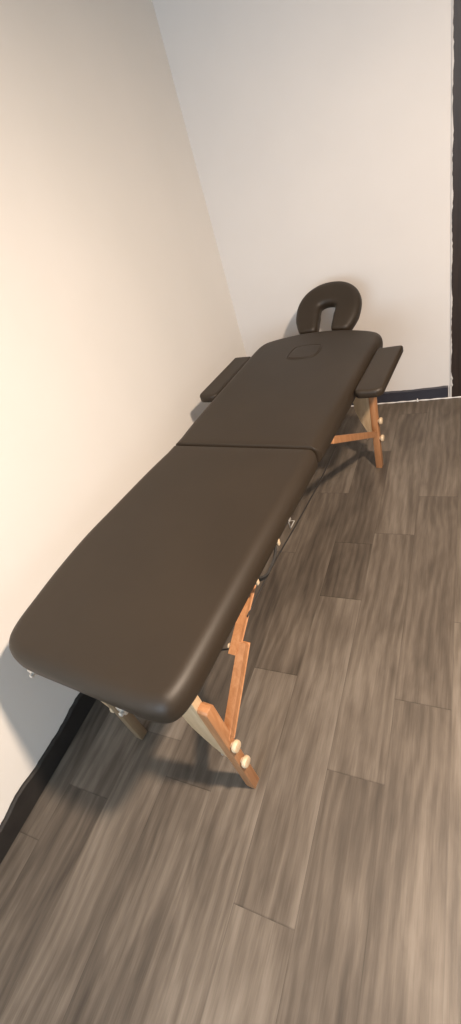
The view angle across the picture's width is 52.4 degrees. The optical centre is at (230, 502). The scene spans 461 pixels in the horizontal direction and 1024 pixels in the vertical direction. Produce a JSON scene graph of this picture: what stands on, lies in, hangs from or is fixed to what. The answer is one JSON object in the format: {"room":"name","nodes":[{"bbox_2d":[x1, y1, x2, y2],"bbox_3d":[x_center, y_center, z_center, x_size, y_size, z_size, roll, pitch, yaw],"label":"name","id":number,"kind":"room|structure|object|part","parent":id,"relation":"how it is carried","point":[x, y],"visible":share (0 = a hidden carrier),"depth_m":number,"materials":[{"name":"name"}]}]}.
{"room":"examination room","nodes":[
{"label":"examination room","id":0,"kind":"room"},
{"bbox_2d":[0,0,246,823],"bbox_3d":[-1.008,0.051,0.845,0.100,2.500,5.100,1,41,26],"label":"wall","id":1,"kind":"structure","parent":0,"point":[117,313],"depth_m":1.67,"materials":[{"name":"white paint"}]},
{"bbox_2d":[0,692,95,863],"bbox_3d":[-0.649,0.940,1.489,0.012,0.095,4.875,1,41,26],"label":"baseboard","id":2,"kind":"structure","parent":1,"relation":"attached to","point":[28,794],"depth_m":1.53,"materials":[{"name":"paint"}]},
{"bbox_2d":[0,398,460,1023],"bbox_3d":[0.878,0.970,0.824,3.460,0.001,5.120,1,41,26],"label":"floor","id":3,"kind":"structure","parent":0,"point":[146,882],"depth_m":1.32,"materials":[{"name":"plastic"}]},
{"bbox_2d":[9,281,402,788],"bbox_3d":[0.163,-0.120,1.899,0.830,0.787,2.210,6,43,30],"label":"massage table","id":4,"kind":"object","parent":3,"relation":"on","point":[137,618],"visible":1,"depth_m":1.34,"materials":[{"name":"brown leather"}]},
{"bbox_3d":[-0.500,0.426,1.189,0.024,0.017,0.035,6,43,30],"label":"socket plate","id":5,"kind":"part","parent":4,"relation":"part of","materials":[{"name":"metal"}]},
{"bbox_3d":[-0.239,0.452,1.034,0.024,0.017,0.035,6,43,30],"label":"socket plate","id":6,"kind":"part","parent":4,"relation":"part of","materials":[{"name":"metal"}]},
{"bbox_2d":[9,446,317,723],"bbox_3d":[-0.178,0.121,1.369,0.619,0.066,0.921,6,43,30],"label":"cushion","id":7,"kind":"object","parent":4,"relation":"on","point":[139,615],"depth_m":1.23,"materials":[{"name":"brown leather"}]},
{"bbox_3d":[-0.084,0.551,1.194,0.082,0.345,0.037,6,43,30],"label":"leg","id":8,"kind":"part","parent":4,"relation":"part of","materials":[{"name":"brown wood"}]},
{"bbox_3d":[-0.018,-0.592,2.233,0.100,0.036,0.400,6,43,30],"label":"armrest","id":9,"kind":"part","parent":4,"relation":"part of","materials":[{"name":"brown leather"}]},
{"bbox_3d":[0.013,0.631,1.212,0.020,0.033,0.033,6,43,30],"label":"knob","id":10,"kind":"part","parent":4,"relation":"part of","materials":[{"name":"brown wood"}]},
{"bbox_3d":[0.048,0.255,1.284,0.023,0.175,0.291,6,43,30],"label":"brace arm","id":11,"kind":"part","parent":4,"relation":"part of","materials":[{"name":"orange wood"}]},
{"bbox_3d":[0.040,0.702,1.270,0.020,0.033,0.033,6,43,30],"label":"knob","id":12,"kind":"part","parent":4,"relation":"part of","materials":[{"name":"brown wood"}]},
{"bbox_3d":[0.100,0.163,1.259,0.033,0.032,0.143,6,43,30],"label":"carrying handle","id":13,"kind":"part","parent":4,"relation":"part of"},
{"bbox_2d":[176,330,382,462],"bbox_3d":[0.244,-0.498,1.978,0.615,0.066,1.002,6,43,30],"label":"cushion","id":14,"kind":"object","parent":4,"relation":"on","point":[297,391],"depth_m":1.84,"materials":[{"name":"brown leather"}]},
{"bbox_3d":[0.337,-0.683,2.120,0.135,0.006,0.132,6,43,30],"label":"plug lid","id":15,"kind":"part","parent":4,"relation":"part of","materials":[{"name":"brown leather"}]},
{"bbox_3d":[0.612,-0.467,2.192,0.082,0.345,0.028,6,43,30],"label":"leg","id":16,"kind":"part","parent":4,"relation":"part of","materials":[{"name":"brown wood"}]},
{"bbox_3d":[0.584,-0.515,1.831,0.108,0.038,0.380,6,43,30],"label":"armrest","id":17,"kind":"part","parent":4,"relation":"part of","materials":[{"name":"brown leather"}]},
{"bbox_2d":[152,0,452,396],"bbox_3d":[1.403,-1.559,1.821,3.502,2.500,0.120,0,40,25],"label":"wall","id":18,"kind":"structure","parent":0,"point":[319,131],"depth_m":2.15,"materials":[{"name":"white paint"}]},
{"bbox_2d":[352,386,447,404],"bbox_3d":[0.726,-0.632,2.908,1.136,0.077,0.010,0,40,25],"label":"baseboard","id":19,"kind":"structure","parent":18,"relation":"attached to","point":[441,391],"depth_m":2.74,"materials":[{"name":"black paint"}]},
{"bbox_2d":[351,396,460,406],"bbox_3d":[0.785,-0.603,2.893,1.241,0.021,0.017,0,40,25],"label":"trim","id":20,"kind":"structure","parent":18,"relation":"attached to","point":[417,400],"depth_m":2.74,"materials":[{"name":"white paint"}]},
{"bbox_2d":[449,0,453,396],"bbox_3d":[0.980,-1.400,2.071,0.021,2.086,0.012,1,41,26],"label":"trim","id":21,"kind":"structure","parent":18,"relation":"attached to","point":[452,127],"depth_m":2.07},
{"bbox_2d":[451,0,460,396],"bbox_3d":[1.416,-1.398,1.862,0.966,2.100,0.022,0,40,25],"label":"trim","id":22,"kind":"structure","parent":18,"relation":"attached to","point":[456,159],"depth_m":2.12,"materials":[{"name":"black"}]}
]}

